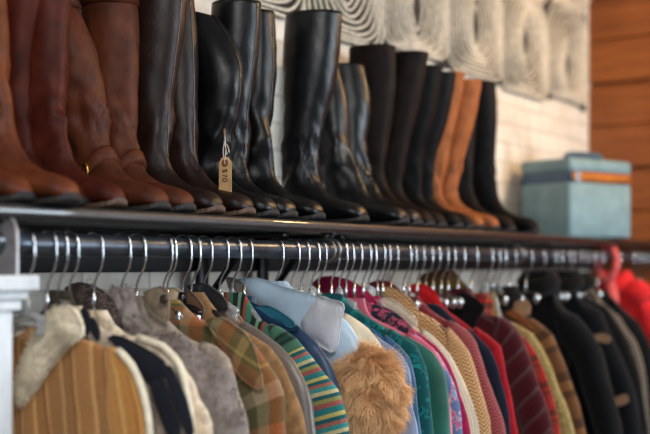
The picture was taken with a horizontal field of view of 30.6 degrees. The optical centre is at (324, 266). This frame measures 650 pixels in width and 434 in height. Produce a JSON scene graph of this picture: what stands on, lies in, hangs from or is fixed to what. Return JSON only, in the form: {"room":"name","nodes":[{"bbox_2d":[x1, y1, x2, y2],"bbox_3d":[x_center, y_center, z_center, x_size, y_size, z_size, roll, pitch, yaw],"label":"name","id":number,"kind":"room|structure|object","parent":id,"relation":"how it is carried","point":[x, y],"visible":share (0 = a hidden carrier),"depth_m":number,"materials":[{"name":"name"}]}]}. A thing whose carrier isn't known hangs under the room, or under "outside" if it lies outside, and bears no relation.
{"room":"clothing store","nodes":[
{"label":"clothing store","id":0,"kind":"room"},
{"bbox_2d":[12,306,195,433],"bbox_3d":[-0.459,0.466,2.212,0.596,0.787,0.052,0,0,35],"label":"coat","id":1,"kind":"object","parent":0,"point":[162,372],"visible":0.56,"depth_m":2.08,"materials":[{"name":"blue fabric"}]},
{"bbox_2d":[88,309,212,433],"bbox_3d":[-0.426,0.471,2.269,0.571,0.779,0.052,0,0,33],"label":"jacket","id":2,"kind":"object","parent":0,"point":[203,422],"visible":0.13,"depth_m":2.14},
{"bbox_2d":[169,300,285,433],"bbox_3d":[-0.311,0.464,2.445,0.585,0.792,0.064,0,0,33],"label":"jacket","id":3,"kind":"object","parent":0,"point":[261,392],"visible":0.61,"depth_m":2.31,"materials":[{"name":"fabric"}]},
{"bbox_2d":[247,296,341,395],"bbox_3d":[-0.167,0.463,2.669,0.539,0.794,0.057,0,0,33],"label":"jacket","id":4,"kind":"object","parent":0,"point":[268,314],"visible":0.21,"depth_m":2.58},
{"bbox_2d":[12,0,590,331],"bbox_3d":[-0.894,0.020,2.257,0.155,3.000,7.800,0,0,33],"label":"wall","id":5,"kind":"structure","parent":0,"point":[538,46],"depth_m":4.47,"materials":[{"name":"brick"}]},
{"bbox_2d":[195,232,288,290],"bbox_3d":[-0.205,0.059,2.929,0.268,0.283,0.040,0,0,33],"label":"shelf bracket","id":6,"kind":"object","parent":5,"relation":"attached to","point":[199,278],"visible":0.4,"depth_m":2.95,"materials":[{"name":"black metal"}]},
{"bbox_2d":[257,235,346,280],"bbox_3d":[-0.063,0.059,3.147,0.268,0.283,0.040,0,0,33],"label":"shelf bracket","id":7,"kind":"object","parent":5,"relation":"attached to","point":[262,263],"visible":0.39,"depth_m":3.17,"materials":[{"name":"black metal"}]},
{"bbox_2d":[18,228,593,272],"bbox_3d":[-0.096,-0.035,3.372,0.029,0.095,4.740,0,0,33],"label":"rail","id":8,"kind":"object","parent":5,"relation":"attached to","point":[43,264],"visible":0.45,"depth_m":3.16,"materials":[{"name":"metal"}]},
{"bbox_2d":[0,202,649,247],"bbox_3d":[0.043,-0.098,3.281,0.358,0.028,4.740,0,0,33],"label":"wall shelf","id":9,"kind":"object","parent":5,"relation":"attached to","point":[25,215],"visible":0.95,"depth_m":2.73,"materials":[{"name":"metal"}]},
{"bbox_2d":[0,169,36,203],"bbox_3d":[-0.641,-0.387,2.178,0.264,0.550,0.109,0,0,33],"label":"boot","id":10,"kind":"object","parent":9,"relation":"on","point":[14,188],"visible":0.98,"depth_m":2.10,"materials":[{"name":"leather"}]},
{"bbox_2d":[0,0,81,205],"bbox_3d":[-0.605,-0.393,2.237,0.356,0.562,0.109,0,0,33],"label":"boot","id":11,"kind":"object","parent":9,"relation":"on","point":[49,188],"visible":0.91,"depth_m":2.20,"materials":[{"name":"leather"}]},
{"bbox_2d":[7,0,90,206],"bbox_3d":[-0.572,-0.405,2.365,0.274,0.585,0.105,0,0,38],"label":"boot","id":12,"kind":"object","parent":9,"relation":"on","point":[22,14],"visible":0.4,"depth_m":2.36,"materials":[{"name":"red leather"}]},
{"bbox_2d":[28,0,127,208],"bbox_3d":[-0.515,-0.387,2.372,0.284,0.550,0.105,0,0,33],"label":"boot","id":13,"kind":"object","parent":9,"relation":"on","point":[49,65],"visible":0.73,"depth_m":2.36,"materials":[{"name":"red leather"}]},
{"bbox_2d":[65,0,170,211],"bbox_3d":[-0.501,-0.378,2.503,0.390,0.531,0.140,0,0,17],"label":"boot","id":14,"kind":"object","parent":9,"relation":"on","point":[87,112],"visible":0.63,"depth_m":2.47,"materials":[{"name":"leather"}]},
{"bbox_2d":[79,0,196,212],"bbox_3d":[-0.414,-0.367,2.561,0.302,0.509,0.127,0,0,38],"label":"boot","id":15,"kind":"object","parent":9,"relation":"on","point":[112,25],"visible":0.65,"depth_m":2.56,"materials":[{"name":"leather"}]},
{"bbox_2d":[137,0,225,214],"bbox_3d":[-0.336,-0.405,2.639,0.256,0.585,0.118,0,0,33],"label":"boot","id":16,"kind":"object","parent":9,"relation":"on","point":[162,23],"visible":0.6,"depth_m":2.63,"materials":[{"name":"brown leather"}]},
{"bbox_2d":[169,0,255,216],"bbox_3d":[-0.294,-0.388,2.746,0.305,0.550,0.109,0,0,33],"label":"boot","id":17,"kind":"object","parent":9,"relation":"on","point":[183,150],"visible":0.57,"depth_m":2.73,"materials":[{"name":"brown leather"}]},
{"bbox_2d":[195,11,279,217],"bbox_3d":[-0.270,-0.382,2.839,0.368,0.539,0.128,0,0,33],"label":"boot","id":18,"kind":"object","parent":9,"relation":"on","point":[221,73],"visible":0.52,"depth_m":2.79,"materials":[{"name":"black leather"}]},
{"bbox_2d":[219,129,231,191],"bbox_3d":[-0.226,-0.236,2.684,0.032,0.154,0.009,0,0,33],"label":"price tag","id":19,"kind":"object","parent":18,"relation":"hanging from","point":[225,164],"visible":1,"depth_m":2.68,"materials":[{"name":"beige"}]},
{"bbox_2d":[211,0,297,218],"bbox_3d":[-0.182,-0.379,2.882,0.256,0.532,0.114,0,0,33],"label":"boot","id":20,"kind":"object","parent":9,"relation":"on","point":[241,18],"visible":0.46,"depth_m":2.87,"materials":[{"name":"black leather"}]},
{"bbox_2d":[247,9,325,220],"bbox_3d":[-0.124,-0.379,2.981,0.277,0.532,0.114,0,0,33],"label":"boot","id":21,"kind":"object","parent":9,"relation":"on","point":[260,166],"visible":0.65,"depth_m":2.97,"materials":[{"name":"black leather"}]},
{"bbox_2d":[280,9,368,222],"bbox_3d":[-0.004,-0.390,3.121,0.258,0.556,0.125,0,0,33],"label":"boot","id":22,"kind":"object","parent":9,"relation":"on","point":[312,37],"visible":0.84,"depth_m":3.10,"materials":[{"name":"black leather"}]},
{"bbox_2d":[0,218,649,274],"bbox_3d":[0.435,-0.043,3.627,0.094,0.113,3.749,0,0,33],"label":"rail","id":23,"kind":"object","parent":9,"relation":"attached to","point":[14,243],"visible":0.87,"depth_m":2.59,"materials":[{"name":"metal"}]},
{"bbox_2d":[12,229,46,335],"bbox_3d":[-0.538,0.026,2.134,0.100,0.192,0.022,0,0,33],"label":"hanger","id":24,"kind":"object","parent":23,"relation":"hanging from","point":[25,311],"visible":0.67,"depth_m":2.12,"materials":[{"name":"metal"}]},
{"bbox_2d":[12,300,153,433],"bbox_3d":[-0.501,0.460,2.155,0.512,0.800,0.075,0,0,35],"label":"coat","id":25,"kind":"object","parent":24,"relation":"hanging from","point":[63,382],"visible":0.94,"depth_m":2.12,"materials":[{"name":"beige fabric"}]},
{"bbox_2d":[40,290,90,340],"bbox_3d":[-0.483,0.452,2.195,0.414,0.817,0.047,0,0,33],"label":"jacket","id":26,"kind":"object","parent":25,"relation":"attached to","point":[55,296],"visible":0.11,"depth_m":2.19,"materials":[{"name":"fabric"}]},
{"bbox_2d":[41,230,57,315],"bbox_3d":[-0.500,0.054,2.173,0.346,0.247,0.009,0,0,33],"label":"wire hanger","id":27,"kind":"object","parent":23,"relation":"hanging from","point":[47,307],"visible":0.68,"depth_m":2.17,"materials":[{"name":"metal"}]},
{"bbox_2d":[54,230,68,289],"bbox_3d":[-0.491,0.048,2.200,0.161,0.234,0.009,0,0,33],"label":"wire hanger","id":28,"kind":"object","parent":23,"relation":"hanging from","point":[55,231],"visible":0.2,"depth_m":2.19,"materials":[{"name":"metal"}]},
{"bbox_2d":[64,230,79,289],"bbox_3d":[-0.469,0.046,2.219,0.371,0.231,0.009,0,0,33],"label":"wire hanger","id":29,"kind":"object","parent":23,"relation":"hanging from","point":[68,231],"visible":0.28,"depth_m":2.21,"materials":[{"name":"metal"}]},
{"bbox_2d":[87,231,103,309],"bbox_3d":[-0.435,0.053,2.275,0.306,0.244,0.009,0,0,33],"label":"wire hanger","id":30,"kind":"object","parent":23,"relation":"hanging from","point":[93,300],"visible":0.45,"depth_m":2.28,"materials":[{"name":"metal"}]},
{"bbox_2d":[116,232,131,287],"bbox_3d":[-0.393,0.052,2.339,0.321,0.242,0.009,0,0,33],"label":"wire hanger","id":31,"kind":"object","parent":23,"relation":"hanging from","point":[119,233],"visible":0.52,"depth_m":2.33,"materials":[{"name":"metal"}]},
{"bbox_2d":[130,233,146,295],"bbox_3d":[-0.367,0.056,2.374,0.383,0.251,0.009,0,0,33],"label":"wire hanger","id":32,"kind":"object","parent":23,"relation":"hanging from","point":[133,234],"visible":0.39,"depth_m":2.37,"materials":[{"name":"metal"}]},
{"bbox_2d":[64,276,250,433],"bbox_3d":[-0.388,0.439,2.325,0.605,0.846,0.078,0,0,33],"label":"coat","id":33,"kind":"object","parent":32,"relation":"hanging from","point":[213,382],"visible":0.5,"depth_m":2.23,"materials":[{"name":"fur"}]},
{"bbox_2d":[161,234,177,291],"bbox_3d":[-0.315,0.053,2.453,0.407,0.244,0.009,0,0,33],"label":"wire hanger","id":34,"kind":"object","parent":23,"relation":"hanging from","point":[170,235],"visible":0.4,"depth_m":2.45,"materials":[{"name":"metal"}]},
{"bbox_2d":[135,286,248,433],"bbox_3d":[-0.365,0.449,2.364,0.553,0.823,0.066,0,0,33],"label":"coat","id":35,"kind":"object","parent":34,"relation":"hanging from","point":[155,302],"visible":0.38,"depth_m":2.31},
{"bbox_2d":[157,234,182,320],"bbox_3d":[-0.331,0.027,2.449,0.103,0.191,0.012,0,0,33],"label":"wire hanger","id":36,"kind":"object","parent":23,"relation":"hanging from","point":[177,314],"visible":0.5,"depth_m":2.44,"materials":[{"name":"metal"}]},
{"bbox_2d":[177,234,202,318],"bbox_3d":[-0.299,0.026,2.500,0.100,0.192,0.022,0,0,33],"label":"hanger","id":37,"kind":"object","parent":23,"relation":"hanging from","point":[182,296],"visible":0.52,"depth_m":2.49,"materials":[{"name":"metal"}]},
{"bbox_2d":[185,235,221,316],"bbox_3d":[-0.274,0.050,2.520,0.328,0.238,0.022,0,0,33],"label":"hanger","id":38,"kind":"object","parent":23,"relation":"hanging from","point":[215,312],"visible":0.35,"depth_m":2.51,"materials":[{"name":"metal"}]},
{"bbox_2d":[169,287,306,433],"bbox_3d":[-0.267,0.452,2.513,0.579,0.816,0.054,0,0,32],"label":"coat","id":39,"kind":"object","parent":38,"relation":"hanging from","point":[294,417],"visible":0.25,"depth_m":2.39,"materials":[{"name":"fabric"}]},
{"bbox_2d":[213,236,239,320],"bbox_3d":[-0.230,0.026,2.606,0.100,0.192,0.022,0,0,33],"label":"hanger","id":40,"kind":"object","parent":23,"relation":"hanging from","point":[234,310],"visible":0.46,"depth_m":2.59,"materials":[{"name":"metal"}]},
{"bbox_2d":[186,283,315,433],"bbox_3d":[-0.246,0.447,2.546,0.569,0.826,0.059,0,0,33],"label":"coat","id":41,"kind":"object","parent":40,"relation":"hanging from","point":[216,298],"visible":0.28,"depth_m":2.44,"materials":[{"name":"fabric"}]},
{"bbox_2d":[227,236,261,321],"bbox_3d":[-0.198,0.044,2.640,0.270,0.228,0.022,0,0,33],"label":"hanger","id":42,"kind":"object","parent":23,"relation":"hanging from","point":[255,314],"visible":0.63,"depth_m":2.63,"materials":[{"name":"metal"}]},
{"bbox_2d":[223,292,349,433],"bbox_3d":[-0.188,0.458,2.632,0.600,0.804,0.053,0,0,33],"label":"striped sweater","id":43,"kind":"object","parent":42,"relation":"hanging from","point":[330,417],"visible":0.31,"depth_m":2.51,"materials":[{"name":"fabric"}]},
{"bbox_2d":[239,237,253,294],"bbox_3d":[-0.173,0.051,2.675,0.320,0.241,0.009,0,0,33],"label":"wire hanger","id":44,"kind":"object","parent":23,"relation":"hanging from","point":[248,272],"visible":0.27,"depth_m":2.67,"materials":[{"name":"metal"}]},
{"bbox_2d":[297,238,310,291],"bbox_3d":[-0.056,0.026,2.872,0.100,0.192,0.022,0,0,33],"label":"hanger","id":45,"kind":"object","parent":23,"relation":"hanging from","point":[300,239],"visible":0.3,"depth_m":2.86,"materials":[{"name":"metal"}]},
{"bbox_2d":[307,239,320,294],"bbox_3d":[-0.021,0.065,2.902,0.394,0.268,0.022,0,0,33],"label":"hanger","id":46,"kind":"object","parent":23,"relation":"hanging from","point":[311,290],"visible":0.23,"depth_m":2.90,"materials":[{"name":"metal"}]},
{"bbox_2d":[313,239,327,296],"bbox_3d":[-0.004,0.070,2.928,0.416,0.278,0.009,0,0,33],"label":"wire hanger","id":47,"kind":"object","parent":23,"relation":"hanging from","point":[318,284],"visible":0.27,"depth_m":2.93,"materials":[{"name":"metal"}]},
{"bbox_2d":[335,240,356,308],"bbox_3d":[0.038,0.026,3.016,0.100,0.192,0.022,0,0,33],"label":"hanger","id":48,"kind":"object","parent":23,"relation":"hanging from","point":[339,290],"visible":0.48,"depth_m":3.00,"materials":[{"name":"metal"}]},
{"bbox_2d":[340,240,357,308],"bbox_3d":[0.066,0.074,3.035,0.406,0.287,0.009,0,0,33],"label":"wire hanger","id":49,"kind":"object","parent":23,"relation":"hanging from","point":[351,243],"visible":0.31,"depth_m":3.04,"materials":[{"name":"metal"}]},
{"bbox_2d":[350,240,366,305],"bbox_3d":[0.087,0.070,3.069,0.371,0.277,0.009,0,0,33],"label":"wire hanger","id":50,"kind":"object","parent":23,"relation":"hanging from","point":[354,287],"visible":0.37,"depth_m":3.07,"materials":[{"name":"metal"}]},
{"bbox_2d":[359,241,371,302],"bbox_3d":[0.111,0.075,3.107,0.353,0.288,0.009,0,0,33],"label":"wire hanger","id":51,"kind":"object","parent":23,"relation":"hanging from","point":[363,288],"visible":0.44,"depth_m":3.11,"materials":[{"name":"metal"}]},
{"bbox_2d":[366,241,385,306],"bbox_3d":[0.125,0.065,3.132,0.310,0.268,0.022,0,0,33],"label":"hanger","id":52,"kind":"object","parent":23,"relation":"hanging from","point":[369,289],"visible":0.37,"depth_m":3.13,"materials":[{"name":"metal"}]},
{"bbox_2d":[373,241,385,295],"bbox_3d":[0.151,0.075,3.169,0.344,0.288,0.009,0,0,33],"label":"wire hanger","id":53,"kind":"object","parent":23,"relation":"hanging from","point":[377,283],"visible":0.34,"depth_m":3.17,"materials":[{"name":"metal"}]},
{"bbox_2d":[381,297,479,433],"bbox_3d":[0.157,0.470,3.161,0.587,0.779,0.060,0,0,33],"label":"cardigan","id":54,"kind":"object","parent":53,"relation":"hanging from","point":[389,303],"visible":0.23,"depth_m":3.05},
{"bbox_2d":[398,242,420,310],"bbox_3d":[0.222,0.027,3.294,0.103,0.191,0.012,0,0,33],"label":"wire hanger","id":55,"kind":"object","parent":23,"relation":"hanging from","point":[415,301],"visible":0.54,"depth_m":3.28,"materials":[{"name":"metal"}]},
{"bbox_2d":[404,242,416,296],"bbox_3d":[0.245,0.064,3.314,0.328,0.265,0.009,0,0,33],"label":"wire hanger","id":56,"kind":"object","parent":23,"relation":"hanging from","point":[408,290],"visible":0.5,"depth_m":3.32,"materials":[{"name":"metal"}]},
{"bbox_2d":[367,280,505,433],"bbox_3d":[0.253,0.448,3.308,0.579,0.823,0.056,0,0,32],"label":"jacket","id":57,"kind":"object","parent":56,"relation":"hanging from","point":[497,422],"visible":0.17,"depth_m":3.19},
{"bbox_2d":[387,242,446,331],"bbox_3d":[0.190,0.070,3.227,0.380,0.279,0.009,0,0,33],"label":"wire hanger","id":58,"kind":"object","parent":23,"relation":"hanging from","point":[390,282],"visible":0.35,"depth_m":3.22,"materials":[{"name":"metal"}]},
{"bbox_2d":[379,287,490,433],"bbox_3d":[0.195,0.457,3.221,0.587,0.806,0.059,0,0,34],"label":"coat","id":59,"kind":"object","parent":58,"relation":"hanging from","point":[450,341],"visible":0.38,"depth_m":3.11,"materials":[{"name":"fabric"}]},
{"bbox_2d":[414,243,424,296],"bbox_3d":[0.272,0.079,3.353,0.375,0.297,0.009,0,0,33],"label":"wire hanger","id":60,"kind":"object","parent":23,"relation":"hanging from","point":[416,294],"visible":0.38,"depth_m":3.36,"materials":[{"name":"metal"}]},
{"bbox_2d":[425,303,510,433],"bbox_3d":[0.279,0.481,3.348,0.567,0.758,0.046,0,0,33],"label":"coat","id":61,"kind":"object","parent":60,"relation":"hanging from","point":[491,367],"visible":0.11,"depth_m":3.22,"materials":[{"name":"fabric"}]},
{"bbox_2d":[430,243,449,308],"bbox_3d":[0.316,0.027,3.438,0.103,0.191,0.012,0,0,33],"label":"wire hanger","id":62,"kind":"object","parent":23,"relation":"hanging from","point":[445,301],"visible":0.44,"depth_m":3.42,"materials":[{"name":"metal"}]},
{"bbox_2d":[437,244,457,308],"bbox_3d":[0.344,0.027,3.481,0.103,0.191,0.013,0,0,33],"label":"wire hanger","id":63,"kind":"object","parent":23,"relation":"hanging from","point":[453,301],"visible":0.66,"depth_m":3.47,"materials":[{"name":"metal"}]},
{"bbox_2d":[422,243,473,330],"bbox_3d":[0.299,0.074,3.395,0.365,0.286,0.009,0,0,33],"label":"wire hanger","id":64,"kind":"object","parent":23,"relation":"hanging from","point":[425,282],"visible":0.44,"depth_m":3.39,"materials":[{"name":"metal"}]},
{"bbox_2d":[405,284,517,433],"bbox_3d":[0.304,0.454,3.387,0.565,0.812,0.065,0,0,33],"label":"coat","id":65,"kind":"object","parent":64,"relation":"hanging from","point":[427,294],"visible":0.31,"depth_m":3.28,"materials":[{"name":"fabric"}]},
{"bbox_2d":[441,244,464,307],"bbox_3d":[0.368,0.027,3.518,0.103,0.191,0.012,0,0,33],"label":"wire hanger","id":66,"kind":"object","parent":23,"relation":"hanging from","point":[460,301],"visible":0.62,"depth_m":3.51,"materials":[{"name":"metal"}]},
{"bbox_2d":[454,244,465,287],"bbox_3d":[0.409,0.056,3.568,0.292,0.250,0.009,0,0,33],"label":"wire hanger","id":67,"kind":"object","parent":23,"relation":"hanging from","point":[456,244],"visible":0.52,"depth_m":3.56,"materials":[{"name":"metal"}]},
{"bbox_2d":[441,288,552,433],"bbox_3d":[0.417,0.462,3.559,0.596,0.796,0.064,0,0,33],"label":"coat","id":68,"kind":"object","parent":67,"relation":"hanging from","point":[529,403],"visible":0.42,"depth_m":3.45,"materials":[{"name":"red fabric"}]},
{"bbox_2d":[466,245,478,296],"bbox_3d":[0.458,0.078,3.641,0.302,0.295,0.009,0,0,33],"label":"wire hanger","id":69,"kind":"object","parent":23,"relation":"hanging from","point":[470,287],"visible":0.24,"depth_m":3.64,"materials":[{"name":"metal"}]},
{"bbox_2d":[472,293,559,433],"bbox_3d":[0.466,0.469,3.635,0.568,0.782,0.079,0,0,36],"label":"shirt","id":70,"kind":"object","parent":69,"relation":"hanging from","point":[485,299],"visible":0.12,"depth_m":3.52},
{"bbox_2d":[481,245,501,316],"bbox_3d":[0.513,0.070,3.731,0.236,0.278,0.022,0,0,33],"label":"hanger","id":71,"kind":"object","parent":23,"relation":"hanging from","point":[485,288],"visible":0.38,"depth_m":3.72,"materials":[{"name":"metal"}]},
{"bbox_2d":[490,245,508,305],"bbox_3d":[0.540,0.027,3.781,0.103,0.191,0.012,0,0,33],"label":"wire hanger","id":72,"kind":"object","parent":23,"relation":"hanging from","point":[505,299],"visible":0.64,"depth_m":3.77,"materials":[{"name":"metal"}]},
{"bbox_2d":[479,285,585,433],"bbox_3d":[0.580,0.460,3.810,0.571,0.801,0.093,0,0,33],"label":"jacket","id":73,"kind":"object","parent":72,"relation":"hanging from","point":[517,307],"visible":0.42,"depth_m":3.71,"materials":[{"name":"brown fabric"}]},
{"bbox_2d":[520,247,540,303],"bbox_3d":[0.679,0.027,3.994,0.103,0.191,0.012,0,0,33],"label":"wire hanger","id":74,"kind":"object","parent":23,"relation":"hanging from","point":[536,299],"visible":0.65,"depth_m":3.98,"materials":[{"name":"metal"}]},
{"bbox_2d":[534,247,545,277],"bbox_3d":[0.741,0.053,4.082,0.198,0.245,0.009,0,0,33],"label":"wire hanger","id":75,"kind":"object","parent":23,"relation":"hanging from","point":[536,247],"visible":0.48,"depth_m":4.07,"materials":[{"name":"metal"}]},
{"bbox_2d":[517,270,622,433],"bbox_3d":[0.754,0.436,4.074,0.588,0.848,0.115,0,0,33],"label":"overcoat","id":76,"kind":"object","parent":75,"relation":"hanging from","point":[572,337],"visible":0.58,"depth_m":3.98,"materials":[{"name":"black fabric"}]},
{"bbox_2d":[561,248,570,277],"bbox_3d":[0.867,0.050,4.275,0.201,0.237,0.009,0,0,33],"label":"wire hanger","id":77,"kind":"object","parent":23,"relation":"hanging from","point":[561,248],"visible":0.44,"depth_m":4.27,"materials":[{"name":"metal"}]},
{"bbox_2d":[554,270,642,433],"bbox_3d":[0.878,0.436,4.268,0.562,0.848,0.101,0,0,33],"label":"coat","id":78,"kind":"object","parent":77,"relation":"hanging from","point":[593,318],"visible":0.4,"depth_m":4.18,"materials":[{"name":"black fabric"}]},
{"bbox_2d":[579,249,588,271],"bbox_3d":[0.965,0.061,4.423,0.226,0.260,0.009,0,0,33],"label":"wire hanger","id":79,"kind":"object","parent":23,"relation":"hanging from","point":[579,249],"visible":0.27,"depth_m":4.42,"materials":[{"name":"metal"}]},
{"bbox_2d":[585,288,649,433],"bbox_3d":[0.975,0.460,4.417,0.520,0.800,0.055,0,0,32],"label":"coat","id":80,"kind":"object","parent":79,"relation":"hanging from","point":[590,294],"visible":0.06,"depth_m":4.30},
{"bbox_2d":[594,249,603,288],"bbox_3d":[1.055,0.066,4.561,0.223,0.271,0.009,0,0,33],"label":"wire hanger","id":81,"kind":"object","parent":23,"relation":"hanging from","point":[595,249],"visible":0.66,"depth_m":4.56,"materials":[{"name":"metal"}]},
{"bbox_2d":[594,289,649,414],"bbox_3d":[1.066,0.472,4.555,0.534,0.775,0.065,0,0,33],"label":"black parka","id":82,"kind":"object","parent":81,"relation":"hanging from","point":[633,326],"visible":0.13,"depth_m":4.47,"materials":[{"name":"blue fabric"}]},
{"bbox_2d":[594,246,619,303],"bbox_3d":[1.105,0.083,4.653,0.104,0.356,0.058,0,0,33],"label":"hanger","id":83,"kind":"object","parent":23,"relation":"hanging from","point":[611,288],"visible":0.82,"depth_m":4.63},
{"bbox_2d":[318,233,342,262],"bbox_3d":[0.008,-0.048,2.973,0.064,0.076,0.044,0,0,33],"label":"support","id":84,"kind":"object","parent":9,"relation":"attached to","point":[330,239],"visible":0.78,"depth_m":2.96,"materials":[{"name":"metal"}]},
{"bbox_2d":[318,61,409,225],"bbox_3d":[0.072,-0.349,3.325,0.357,0.474,0.118,0,0,33],"label":"boot","id":85,"kind":"object","parent":9,"relation":"on","point":[343,180],"visible":0.65,"depth_m":3.31,"materials":[{"name":"black leather"}]},
{"bbox_2d":[339,63,422,226],"bbox_3d":[0.117,-0.352,3.457,0.364,0.480,0.134,0,0,33],"label":"boot","id":86,"kind":"object","parent":9,"relation":"on","point":[354,75],"visible":0.42,"depth_m":3.43,"materials":[{"name":"black leather"}]},
{"bbox_2d":[349,44,434,227],"bbox_3d":[0.196,-0.385,3.515,0.274,0.544,0.119,0,0,33],"label":"boot","id":87,"kind":"object","parent":9,"relation":"on","point":[379,60],"visible":0.51,"depth_m":3.50,"materials":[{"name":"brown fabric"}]},
{"bbox_2d":[385,51,446,227],"bbox_3d":[0.246,-0.379,3.593,0.259,0.532,0.114,0,0,33],"label":"boot","id":88,"kind":"object","parent":9,"relation":"on","point":[411,66],"visible":0.48,"depth_m":3.56,"materials":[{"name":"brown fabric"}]},
{"bbox_2d":[402,65,463,228],"bbox_3d":[0.305,-0.364,3.664,0.256,0.503,0.110,0,0,33],"label":"boot","id":89,"kind":"object","parent":9,"relation":"on","point":[412,181],"visible":0.44,"depth_m":3.64,"materials":[{"name":"black leather"}]},
{"bbox_2d":[422,71,473,229],"bbox_3d":[0.349,-0.361,3.751,0.259,0.497,0.099,0,0,36],"label":"boot","id":90,"kind":"object","parent":9,"relation":"on","point":[448,78],"visible":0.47,"depth_m":3.73,"materials":[{"name":"black leather"}]},
{"bbox_2d":[433,71,484,230],"bbox_3d":[0.387,-0.364,3.782,0.257,0.503,0.103,0,0,33],"label":"boot","id":91,"kind":"object","parent":9,"relation":"on","point":[442,157],"visible":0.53,"depth_m":3.77,"materials":[{"name":"orange leather"}]},
{"bbox_2d":[442,79,499,230],"bbox_3d":[0.445,-0.358,3.862,0.259,0.491,0.115,0,0,33],"label":"boot","id":92,"kind":"object","parent":9,"relation":"on","point":[468,106],"visible":0.54,"depth_m":3.83,"materials":[{"name":"orange leather"}]},
{"bbox_2d":[457,114,515,231],"bbox_3d":[0.510,-0.367,3.972,0.270,0.509,0.109,0,0,30],"label":"boot","id":93,"kind":"object","parent":9,"relation":"on","point":[467,197],"visible":0.36,"depth_m":3.96,"materials":[{"name":"black leather"}]},
{"bbox_2d":[473,80,539,233],"bbox_3d":[0.599,-0.379,4.103,0.293,0.532,0.112,0,0,33],"label":"boot","id":94,"kind":"object","parent":9,"relation":"on","point":[485,189],"visible":0.61,"depth_m":4.09,"materials":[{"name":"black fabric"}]},
{"bbox_2d":[509,241,526,263],"bbox_3d":[0.633,-0.048,3.930,0.064,0.076,0.044,0,0,33],"label":"support","id":95,"kind":"object","parent":9,"relation":"attached to","point":[516,244],"visible":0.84,"depth_m":3.92,"materials":[{"name":"metal"}]},
{"bbox_2d":[521,151,630,238],"bbox_3d":[0.989,-0.284,4.655,0.365,0.343,0.273,0,0,-36],"label":"case","id":96,"kind":"object","parent":9,"relation":"on","point":[572,194],"visible":0.94,"depth_m":4.55,"materials":[{"name":"blue plastic"}]},
{"bbox_2d":[225,277,415,433],"bbox_3d":[-0.063,0.442,2.732,0.649,0.837,0.148,0,0,41],"label":"coat","id":97,"kind":"object","parent":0,"point":[375,393],"visible":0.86,"depth_m":2.58,"materials":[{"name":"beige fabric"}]},
{"bbox_2d":[299,290,380,346],"bbox_3d":[-0.063,0.458,2.826,0.549,0.805,0.062,0,0,33],"label":"blouse","id":98,"kind":"object","parent":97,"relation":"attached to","point":[361,330],"visible":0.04,"depth_m":2.72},
{"bbox_2d":[321,293,433,433],"bbox_3d":[0.033,0.464,2.973,0.568,0.793,0.055,0,0,33],"label":"jacket","id":99,"kind":"object","parent":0,"point":[411,349],"visible":0.18,"depth_m":2.84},
{"bbox_2d":[356,319,420,433],"bbox_3d":[0.000,0.476,2.925,0.564,0.768,0.042,0,0,33],"label":"shirt","id":100,"kind":"object","parent":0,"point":[385,338],"visible":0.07,"depth_m":2.79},
{"bbox_2d":[313,276,469,433],"bbox_3d":[0.131,0.442,3.123,0.580,0.836,0.049,0,0,33],"label":"coat","id":101,"kind":"object","parent":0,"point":[325,281],"visible":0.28,"depth_m":3.12,"materials":[{"name":"fabric"}]},
{"bbox_2d":[373,333,418,433],"bbox_3d":[-0.016,0.472,2.897,0.586,0.775,0.060,0,0,33],"label":"coat","id":102,"kind":"object","parent":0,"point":[412,428],"visible":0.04,"depth_m":2.75,"materials":[{"name":"blue fabric"}]},
{"bbox_2d":[348,298,452,433],"bbox_3d":[0.093,0.470,3.066,0.557,0.779,0.041,0,0,32],"label":"blouse","id":103,"kind":"object","parent":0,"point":[361,304],"visible":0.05,"depth_m":3.00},
{"bbox_2d":[356,302,450,433],"bbox_3d":[0.071,0.475,3.030,0.583,0.770,0.054,0,0,33],"label":"dress","id":104,"kind":"object","parent":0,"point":[440,409],"visible":0.12,"depth_m":2.88,"materials":[{"name":"fabric"}]},
{"bbox_2d":[366,303,462,433],"bbox_3d":[0.117,0.477,3.101,0.563,0.766,0.043,0,0,33],"label":"blouse","id":105,"kind":"object","parent":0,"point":[385,315],"visible":0.22,"depth_m":3.02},
{"bbox_2d":[418,270,574,433],"bbox_3d":[0.522,0.435,3.719,0.579,0.850,0.069,0,0,33],"label":"coat","id":106,"kind":"object","parent":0,"point":[564,419],"visible":0.2,"depth_m":3.63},
{"bbox_2d":[577,272,647,433],"bbox_3d":[0.941,0.439,4.364,0.535,0.842,0.093,0,0,30],"label":"jacket","id":107,"kind":"object","parent":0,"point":[618,335],"visible":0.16,"depth_m":4.26,"materials":[{"name":"fabric"}]},
{"bbox_2d":[589,0,649,288],"bbox_3d":[3.378,0.020,4.017,5.140,3.000,0.120,0,0,33],"label":"wall","id":108,"kind":"structure","parent":0,"point":[619,30],"depth_m":5.28,"materials":[{"name":"orange wood"}]},
{"bbox_3d":[1.235,1.545,0.848,5.260,0.050,7.770,0,0,33],"label":"floor","id":109,"kind":"structure","parent":0,"visible":0},
{"bbox_2d":[0,275,38,433],"bbox_3d":[-0.604,0.767,2.037,0.158,1.506,0.158,0,0,33],"label":"wooden post","id":110,"kind":"object","parent":109,"relation":"on","point":[13,288],"visible":1,"depth_m":2.03,"materials":[{"name":"white paint"}]},
{"bbox_3d":[1.165,0.038,4.727,0.243,0.215,0.009,0,0,33],"label":"wire hanger","id":111,"kind":"object","parent":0,"visible":0},
{"bbox_2d":[594,270,649,342],"bbox_3d":[1.175,0.436,4.721,0.511,0.848,0.127,0,0,33],"label":"hoodie","id":112,"kind":"object","parent":111,"relation":"hanging from","point":[633,293],"visible":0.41,"depth_m":4.65,"materials":[{"name":"red fabric"}]},
{"bbox_2d":[621,278,649,305],"bbox_3d":[1.225,0.103,4.676,0.130,0.117,0.090,0,0,33],"label":"hood","id":113,"kind":"object","parent":112,"relation":"attached to","point":[634,292],"depth_m":4.64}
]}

